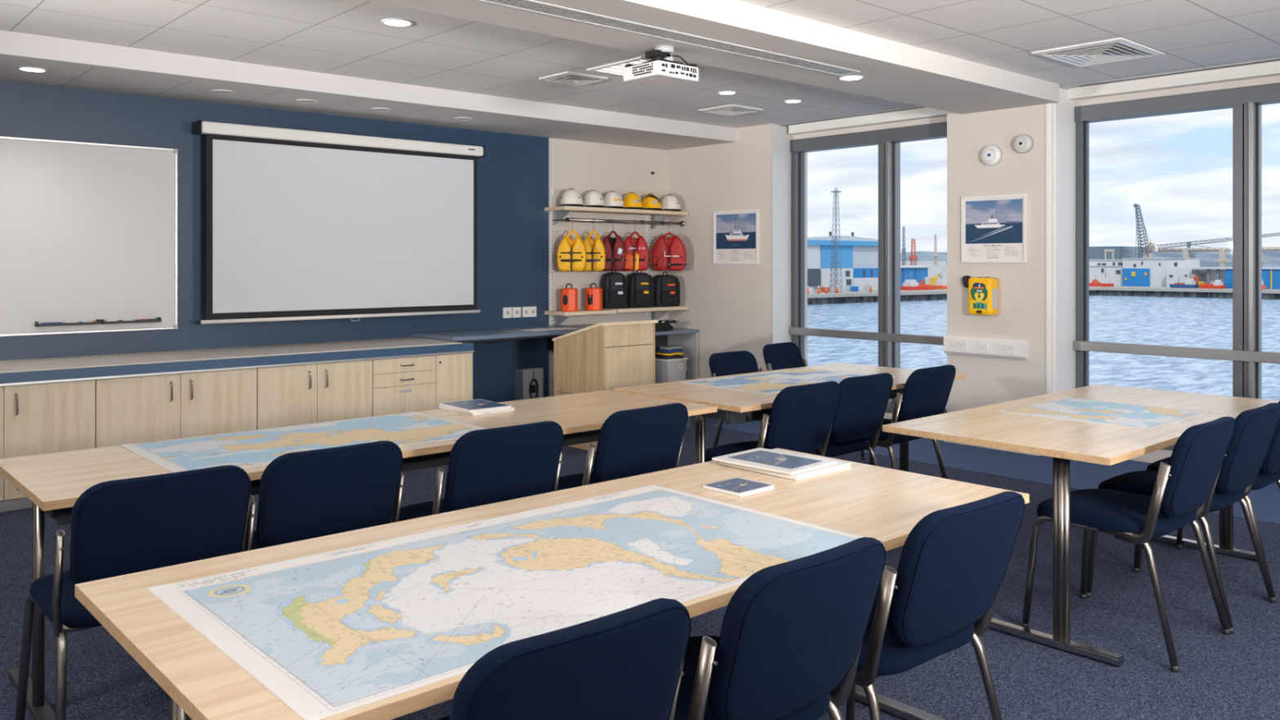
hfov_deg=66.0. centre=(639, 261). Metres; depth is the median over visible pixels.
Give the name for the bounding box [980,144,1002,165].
fire alarm
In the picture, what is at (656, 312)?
wall shelf
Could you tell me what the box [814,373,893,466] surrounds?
chair
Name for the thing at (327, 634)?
chart
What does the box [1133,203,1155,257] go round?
crane
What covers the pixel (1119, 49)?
ceiling vent
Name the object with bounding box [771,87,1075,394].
trim
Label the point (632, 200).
helmet
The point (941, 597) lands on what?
chair
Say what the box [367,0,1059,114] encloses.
ceiling beam
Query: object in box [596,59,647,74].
diffuser
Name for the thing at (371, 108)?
recessed light
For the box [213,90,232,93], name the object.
grille
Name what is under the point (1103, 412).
chart
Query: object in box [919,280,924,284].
container
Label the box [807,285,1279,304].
quay
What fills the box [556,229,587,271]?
vest
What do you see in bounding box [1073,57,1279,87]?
ceiling vent
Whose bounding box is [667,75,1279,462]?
wall
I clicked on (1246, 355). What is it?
window
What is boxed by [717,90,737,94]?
recessed light
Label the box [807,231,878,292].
warehouse
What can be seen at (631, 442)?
chair
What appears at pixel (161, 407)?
base cabinet
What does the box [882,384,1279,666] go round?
table
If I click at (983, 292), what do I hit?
case
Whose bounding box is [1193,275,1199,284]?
container
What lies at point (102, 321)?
tray
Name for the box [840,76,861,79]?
diffuser
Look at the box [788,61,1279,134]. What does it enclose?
trim
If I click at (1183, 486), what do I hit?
chair
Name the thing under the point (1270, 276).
building
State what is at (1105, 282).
workboat
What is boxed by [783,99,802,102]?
recessed light
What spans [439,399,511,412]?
magazine
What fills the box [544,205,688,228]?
wall shelf
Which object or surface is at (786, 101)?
diffuser
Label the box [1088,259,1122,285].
building
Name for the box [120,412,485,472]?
chart
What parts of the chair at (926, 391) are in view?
leg, leg, seat, backrest, leg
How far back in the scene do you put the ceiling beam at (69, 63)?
6.88 m
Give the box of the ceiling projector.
[623,44,698,87]
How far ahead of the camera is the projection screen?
7.56 m
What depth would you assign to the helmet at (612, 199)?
9.32 m
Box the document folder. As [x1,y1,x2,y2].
[719,448,851,480]
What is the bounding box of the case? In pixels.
[968,276,998,315]
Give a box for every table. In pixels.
[0,390,717,719]
[75,448,1029,719]
[613,362,965,471]
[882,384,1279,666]
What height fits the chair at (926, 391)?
0.848 m
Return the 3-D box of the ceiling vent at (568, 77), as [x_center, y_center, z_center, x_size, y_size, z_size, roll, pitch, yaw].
[-0.465,-1.269,6.859,0.350,0.022,0.330,0,0,-42]
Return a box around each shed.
[900,266,931,286]
[1199,266,1272,273]
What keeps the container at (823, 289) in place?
on the quay
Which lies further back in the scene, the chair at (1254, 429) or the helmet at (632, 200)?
the helmet at (632, 200)
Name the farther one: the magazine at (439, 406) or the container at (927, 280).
the container at (927, 280)
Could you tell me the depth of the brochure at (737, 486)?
2.93 m
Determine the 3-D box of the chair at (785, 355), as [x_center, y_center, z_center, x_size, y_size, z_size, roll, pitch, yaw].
[1.224,1.011,7.075,0.595,0.822,0.525,0,0,41]
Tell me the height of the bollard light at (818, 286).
1.700 m
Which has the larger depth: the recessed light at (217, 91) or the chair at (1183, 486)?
the recessed light at (217, 91)
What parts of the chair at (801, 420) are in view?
seat, backrest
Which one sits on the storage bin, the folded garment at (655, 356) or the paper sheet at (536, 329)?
the folded garment at (655, 356)
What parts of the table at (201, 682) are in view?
leg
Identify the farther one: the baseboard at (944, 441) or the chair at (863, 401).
the baseboard at (944, 441)
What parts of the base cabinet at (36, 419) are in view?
door, handle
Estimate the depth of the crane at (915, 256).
312.80 m
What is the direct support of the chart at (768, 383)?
on the table at (734, 406)
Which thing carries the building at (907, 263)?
on the quay
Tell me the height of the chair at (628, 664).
0.848 m
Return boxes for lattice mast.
[830,186,842,292]
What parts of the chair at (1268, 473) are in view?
leg, seat, leg, backrest, leg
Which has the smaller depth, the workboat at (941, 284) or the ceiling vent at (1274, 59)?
the ceiling vent at (1274, 59)
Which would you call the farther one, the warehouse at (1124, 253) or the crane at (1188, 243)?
the warehouse at (1124, 253)
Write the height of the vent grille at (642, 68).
0.049 m
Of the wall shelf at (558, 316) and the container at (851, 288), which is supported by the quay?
the container at (851, 288)
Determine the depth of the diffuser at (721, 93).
7.48 m
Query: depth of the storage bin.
9.62 m
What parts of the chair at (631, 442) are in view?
seat, backrest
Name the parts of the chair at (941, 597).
leg, leg, seat, backrest, leg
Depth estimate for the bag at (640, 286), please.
9.58 m
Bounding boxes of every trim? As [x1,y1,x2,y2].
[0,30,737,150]
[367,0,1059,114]
[706,420,1279,524]
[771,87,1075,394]
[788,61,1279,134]
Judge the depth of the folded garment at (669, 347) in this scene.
9.66 m
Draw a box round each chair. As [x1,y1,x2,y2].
[14,465,256,719]
[239,440,404,552]
[387,421,563,524]
[437,598,690,719]
[557,403,688,490]
[674,537,885,719]
[693,381,839,464]
[708,351,768,447]
[762,342,864,459]
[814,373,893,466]
[845,491,1025,719]
[867,364,955,479]
[1021,416,1235,672]
[1086,402,1279,633]
[1139,400,1279,599]
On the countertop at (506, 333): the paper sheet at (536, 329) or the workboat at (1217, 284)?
the paper sheet at (536, 329)
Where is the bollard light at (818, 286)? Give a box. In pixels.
[817,285,820,293]
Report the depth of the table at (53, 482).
3.35 m
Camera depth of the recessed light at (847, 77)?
6.15 m
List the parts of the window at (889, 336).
mullion trim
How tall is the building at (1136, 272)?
8.195 m
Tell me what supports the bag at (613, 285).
on the wall shelf at (656, 312)
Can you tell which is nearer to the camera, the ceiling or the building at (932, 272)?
the ceiling
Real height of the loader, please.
4.253 m
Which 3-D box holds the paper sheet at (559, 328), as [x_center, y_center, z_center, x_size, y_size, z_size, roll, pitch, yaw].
[-0.711,0.587,8.607,0.300,0.002,0.210,0,0,-35]
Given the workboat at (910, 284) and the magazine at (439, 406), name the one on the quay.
the workboat at (910, 284)
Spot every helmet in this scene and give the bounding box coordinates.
[559,188,583,206]
[582,189,605,208]
[603,191,624,208]
[622,191,644,209]
[641,193,662,210]
[661,194,680,211]
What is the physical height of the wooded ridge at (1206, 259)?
19.000 m
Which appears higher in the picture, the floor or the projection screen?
the projection screen
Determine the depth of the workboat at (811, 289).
225.08 m
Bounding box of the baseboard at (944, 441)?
[943,440,1039,456]
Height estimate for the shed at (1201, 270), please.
1.645 m
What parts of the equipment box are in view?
casing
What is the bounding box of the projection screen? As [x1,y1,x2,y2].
[195,120,484,324]
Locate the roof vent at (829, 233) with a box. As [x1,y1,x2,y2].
[828,231,853,236]
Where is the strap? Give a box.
[654,319,678,330]
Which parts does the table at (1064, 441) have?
leg, leg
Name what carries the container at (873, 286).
on the quay
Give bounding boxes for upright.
[549,188,553,396]
[646,215,650,319]
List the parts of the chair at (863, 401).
seat, backrest, leg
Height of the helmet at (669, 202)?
0.171 m
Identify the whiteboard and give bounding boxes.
[0,136,177,336]
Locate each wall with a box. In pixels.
[0,80,667,402]
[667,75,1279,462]
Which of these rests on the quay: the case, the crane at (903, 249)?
the crane at (903, 249)
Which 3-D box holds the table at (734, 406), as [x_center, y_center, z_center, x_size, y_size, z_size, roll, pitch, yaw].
[0.897,1.046,5.549,1.992,0.748,0.910,0,0,-42]
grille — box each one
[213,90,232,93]
[297,100,315,102]
[373,108,388,111]
[455,117,470,119]
[632,62,653,75]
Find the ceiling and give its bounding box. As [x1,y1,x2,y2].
[0,0,1279,128]
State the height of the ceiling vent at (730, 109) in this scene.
0.022 m
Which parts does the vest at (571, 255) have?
panel, panel, panel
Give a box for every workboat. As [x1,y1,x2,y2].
[807,285,813,293]
[900,271,936,290]
[934,271,946,289]
[1088,271,1113,286]
[1168,271,1199,288]
[1199,273,1226,288]
[1262,280,1266,289]
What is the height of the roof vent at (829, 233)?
2.600 m
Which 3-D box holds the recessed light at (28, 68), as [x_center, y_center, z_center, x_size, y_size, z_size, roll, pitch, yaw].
[-3.627,-1.147,5.882,0.159,0.006,0.159,0,0,-42]
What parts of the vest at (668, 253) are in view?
panel, panel, panel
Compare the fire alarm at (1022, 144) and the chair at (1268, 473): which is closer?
the chair at (1268, 473)
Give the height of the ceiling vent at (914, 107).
0.006 m
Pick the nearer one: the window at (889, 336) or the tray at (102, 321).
the tray at (102, 321)
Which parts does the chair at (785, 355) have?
backrest, leg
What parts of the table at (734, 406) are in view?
leg, under frame, leg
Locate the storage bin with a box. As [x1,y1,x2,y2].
[654,357,688,383]
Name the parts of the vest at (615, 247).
panel, panel, panel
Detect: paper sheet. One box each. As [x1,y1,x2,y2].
[520,328,548,331]
[540,327,578,330]
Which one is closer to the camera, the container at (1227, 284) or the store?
the container at (1227, 284)
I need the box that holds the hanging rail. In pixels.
[552,217,684,226]
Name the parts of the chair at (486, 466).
seat, backrest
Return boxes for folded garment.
[654,355,683,358]
[655,351,683,355]
[657,348,682,352]
[658,345,682,349]
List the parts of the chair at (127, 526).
leg, leg, seat, seat rail, backrest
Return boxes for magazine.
[438,405,514,414]
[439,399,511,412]
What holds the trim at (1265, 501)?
attached to the wall at (730, 305)
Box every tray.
[35,319,100,326]
[100,316,161,324]
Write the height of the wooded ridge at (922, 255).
19.500 m
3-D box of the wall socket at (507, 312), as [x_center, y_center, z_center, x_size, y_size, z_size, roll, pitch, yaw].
[-1.186,0.457,8.815,0.094,0.094,0.016,0,0,-42]
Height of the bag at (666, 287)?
0.352 m
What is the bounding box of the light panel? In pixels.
[586,56,702,76]
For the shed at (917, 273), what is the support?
on the quay
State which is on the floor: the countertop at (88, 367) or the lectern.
the lectern
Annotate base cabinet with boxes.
[0,379,94,511]
[94,368,256,448]
[256,360,372,430]
[372,352,472,416]
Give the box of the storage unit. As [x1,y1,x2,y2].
[654,327,698,379]
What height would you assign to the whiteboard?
1.268 m
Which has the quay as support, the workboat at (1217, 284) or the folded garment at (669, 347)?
the workboat at (1217, 284)
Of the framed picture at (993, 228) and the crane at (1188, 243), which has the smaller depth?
the framed picture at (993, 228)
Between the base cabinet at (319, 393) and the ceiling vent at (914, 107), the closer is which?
the base cabinet at (319, 393)
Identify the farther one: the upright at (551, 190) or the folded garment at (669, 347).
the folded garment at (669, 347)
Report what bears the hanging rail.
attached to the wall shelf at (558, 212)
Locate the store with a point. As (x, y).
(1212, 272)
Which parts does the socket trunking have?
socket plate, socket plate, socket plate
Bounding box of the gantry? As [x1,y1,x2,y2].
[1157,246,1279,266]
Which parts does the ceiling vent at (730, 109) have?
frame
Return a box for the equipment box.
[515,366,543,400]
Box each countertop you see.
[0,337,474,386]
[411,324,586,351]
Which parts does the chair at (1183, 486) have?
leg, leg, seat, leg, backrest, leg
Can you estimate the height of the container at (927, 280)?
3.000 m
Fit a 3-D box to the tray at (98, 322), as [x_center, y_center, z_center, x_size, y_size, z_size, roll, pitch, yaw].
[-3.741,0.400,6.444,0.360,0.030,0.088,0,0,-42]
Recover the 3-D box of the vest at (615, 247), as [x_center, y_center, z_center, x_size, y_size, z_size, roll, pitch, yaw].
[-0.257,-0.103,9.345,0.258,0.386,0.195,0,0,4]
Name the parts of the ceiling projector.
casing, ceiling plate, port panel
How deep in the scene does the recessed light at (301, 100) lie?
7.02 m
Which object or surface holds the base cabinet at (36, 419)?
on the floor
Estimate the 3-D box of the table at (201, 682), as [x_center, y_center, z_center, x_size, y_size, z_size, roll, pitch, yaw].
[-0.025,1.050,2.480,2.275,0.740,0.955,0,0,-42]
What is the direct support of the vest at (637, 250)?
hanging from the hanger
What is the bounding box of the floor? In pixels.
[0,415,1279,719]
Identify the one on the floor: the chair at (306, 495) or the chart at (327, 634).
the chair at (306, 495)
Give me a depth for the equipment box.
8.86 m
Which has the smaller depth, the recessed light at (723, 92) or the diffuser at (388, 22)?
the diffuser at (388, 22)
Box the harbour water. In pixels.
[807,295,1279,407]
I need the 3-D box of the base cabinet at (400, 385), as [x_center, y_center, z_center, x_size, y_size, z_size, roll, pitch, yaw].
[-1.862,1.062,7.658,0.838,0.715,0.813,0,0,-42]
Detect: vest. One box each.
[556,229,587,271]
[583,230,606,271]
[602,230,626,271]
[623,231,649,271]
[651,231,686,271]
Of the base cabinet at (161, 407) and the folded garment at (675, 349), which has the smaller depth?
the base cabinet at (161, 407)
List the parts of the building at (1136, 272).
roller door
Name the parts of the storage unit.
panel, panel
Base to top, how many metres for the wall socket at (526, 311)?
0.094 m
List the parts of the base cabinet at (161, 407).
door, handle, handle, door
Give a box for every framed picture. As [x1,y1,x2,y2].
[712,208,759,264]
[960,193,1026,262]
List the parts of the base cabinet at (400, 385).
drawer, drawer, drawer, finger pull, handle, handle, door, panel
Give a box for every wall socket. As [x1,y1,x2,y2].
[502,306,511,318]
[511,306,520,317]
[522,306,536,317]
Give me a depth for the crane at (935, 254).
321.55 m
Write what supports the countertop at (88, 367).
on the base cabinet
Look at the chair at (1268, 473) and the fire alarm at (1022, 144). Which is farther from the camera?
the fire alarm at (1022, 144)
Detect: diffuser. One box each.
[20,67,44,71]
[384,19,410,26]
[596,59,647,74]
[719,92,734,94]
[785,100,799,102]
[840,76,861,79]
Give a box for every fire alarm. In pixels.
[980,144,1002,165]
[1013,133,1033,153]
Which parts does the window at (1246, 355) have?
mullion trim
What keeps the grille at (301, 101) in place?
attached to the recessed light at (301, 100)
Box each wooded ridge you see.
[900,250,946,265]
[1155,250,1279,267]
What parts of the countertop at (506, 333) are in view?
support rail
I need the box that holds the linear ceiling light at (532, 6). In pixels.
[475,0,860,75]
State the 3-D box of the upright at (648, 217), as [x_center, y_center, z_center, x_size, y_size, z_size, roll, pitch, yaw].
[0.086,0.370,9.965,0.032,2.100,0.023,0,0,-42]
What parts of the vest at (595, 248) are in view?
panel, panel, panel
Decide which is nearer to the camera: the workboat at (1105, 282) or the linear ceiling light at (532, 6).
the linear ceiling light at (532, 6)
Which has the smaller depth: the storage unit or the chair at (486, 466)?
the chair at (486, 466)
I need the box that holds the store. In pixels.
[1209,269,1225,285]
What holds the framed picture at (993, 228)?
attached to the wall at (730, 305)
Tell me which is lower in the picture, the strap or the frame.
the strap
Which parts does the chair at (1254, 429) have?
leg, leg, seat, leg, backrest, leg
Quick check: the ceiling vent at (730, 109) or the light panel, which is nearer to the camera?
the light panel
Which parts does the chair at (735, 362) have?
leg, backrest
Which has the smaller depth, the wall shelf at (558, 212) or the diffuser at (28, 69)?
the diffuser at (28, 69)
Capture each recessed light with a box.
[17,66,48,72]
[211,88,235,93]
[296,98,317,102]
[370,107,391,111]
[381,17,413,26]
[453,116,472,119]
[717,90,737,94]
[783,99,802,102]
[837,75,863,80]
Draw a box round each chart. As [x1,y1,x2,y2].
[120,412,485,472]
[147,484,862,719]
[680,368,896,394]
[1000,397,1211,430]
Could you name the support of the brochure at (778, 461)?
on the document folder
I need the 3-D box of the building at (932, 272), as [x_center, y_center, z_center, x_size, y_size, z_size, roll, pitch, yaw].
[85.990,4.186,301.570,13.219,6.068,10.000,0,0,-42]
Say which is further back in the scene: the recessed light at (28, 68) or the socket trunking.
the socket trunking
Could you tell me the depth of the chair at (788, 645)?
1.92 m
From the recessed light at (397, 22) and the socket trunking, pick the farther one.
the socket trunking
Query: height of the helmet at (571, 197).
0.171 m
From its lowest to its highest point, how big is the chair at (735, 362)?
0.801 m
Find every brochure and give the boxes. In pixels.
[702,477,775,497]
[711,447,836,475]
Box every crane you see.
[901,226,906,265]
[908,238,917,265]
[933,234,937,265]
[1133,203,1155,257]
[1155,232,1279,259]
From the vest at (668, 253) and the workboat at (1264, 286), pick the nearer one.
the vest at (668, 253)
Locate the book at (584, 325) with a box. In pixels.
[571,324,594,326]
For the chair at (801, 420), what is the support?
on the floor
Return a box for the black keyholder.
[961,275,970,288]
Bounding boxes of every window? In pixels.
[788,121,946,413]
[1072,82,1279,450]
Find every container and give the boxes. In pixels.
[821,287,829,292]
[849,286,858,291]
[867,284,875,290]
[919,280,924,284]
[924,276,930,284]
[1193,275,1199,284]
[1224,282,1230,288]
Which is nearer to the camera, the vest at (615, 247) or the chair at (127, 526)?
the chair at (127, 526)
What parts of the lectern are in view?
panel, panel, panel, panel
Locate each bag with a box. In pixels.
[600,270,626,308]
[626,270,653,307]
[652,271,679,306]
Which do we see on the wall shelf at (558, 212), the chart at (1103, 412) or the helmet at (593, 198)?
the helmet at (593, 198)
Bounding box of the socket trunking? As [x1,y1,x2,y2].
[943,335,1028,359]
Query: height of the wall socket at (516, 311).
0.094 m
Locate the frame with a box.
[1103,248,1115,259]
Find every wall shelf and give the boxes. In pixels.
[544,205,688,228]
[544,309,616,325]
[602,306,688,319]
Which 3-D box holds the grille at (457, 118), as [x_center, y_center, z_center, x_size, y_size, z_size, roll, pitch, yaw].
[-1.418,-1.148,7.905,0.121,0.004,0.121,0,0,-23]
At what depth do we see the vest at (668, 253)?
9.76 m
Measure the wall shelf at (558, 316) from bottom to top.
0.170 m
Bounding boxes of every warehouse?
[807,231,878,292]
[1088,246,1151,259]
[1120,249,1155,259]
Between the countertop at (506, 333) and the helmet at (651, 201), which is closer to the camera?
the countertop at (506, 333)
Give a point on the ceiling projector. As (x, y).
(661, 71)
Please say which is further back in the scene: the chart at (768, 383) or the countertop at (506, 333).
the countertop at (506, 333)
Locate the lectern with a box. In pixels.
[552,320,657,452]
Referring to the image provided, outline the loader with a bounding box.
[928,272,940,285]
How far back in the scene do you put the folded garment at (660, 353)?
9.64 m
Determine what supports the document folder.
on the table at (201, 682)
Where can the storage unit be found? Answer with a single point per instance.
(686, 338)
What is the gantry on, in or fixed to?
on the quay
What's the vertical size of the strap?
0.110 m
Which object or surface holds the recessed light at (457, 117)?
in the ceiling
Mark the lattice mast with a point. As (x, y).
(835, 191)
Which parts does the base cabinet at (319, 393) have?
door, handle, handle, door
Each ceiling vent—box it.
[538,71,607,85]
[697,104,763,115]
[779,106,926,126]
[1031,37,1164,66]
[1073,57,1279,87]
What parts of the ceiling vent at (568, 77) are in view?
frame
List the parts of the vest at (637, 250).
panel, panel, panel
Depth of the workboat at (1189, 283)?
268.07 m
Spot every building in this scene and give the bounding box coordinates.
[900,261,946,265]
[900,265,946,281]
[1088,259,1122,285]
[1191,266,1279,288]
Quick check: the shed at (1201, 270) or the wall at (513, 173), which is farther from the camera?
the shed at (1201, 270)
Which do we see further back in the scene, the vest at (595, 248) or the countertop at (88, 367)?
the vest at (595, 248)
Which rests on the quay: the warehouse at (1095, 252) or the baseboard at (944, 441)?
the warehouse at (1095, 252)
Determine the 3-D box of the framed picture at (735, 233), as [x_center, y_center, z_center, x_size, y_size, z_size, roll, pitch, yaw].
[0.916,-0.234,9.444,0.022,0.517,0.577,0,0,-42]

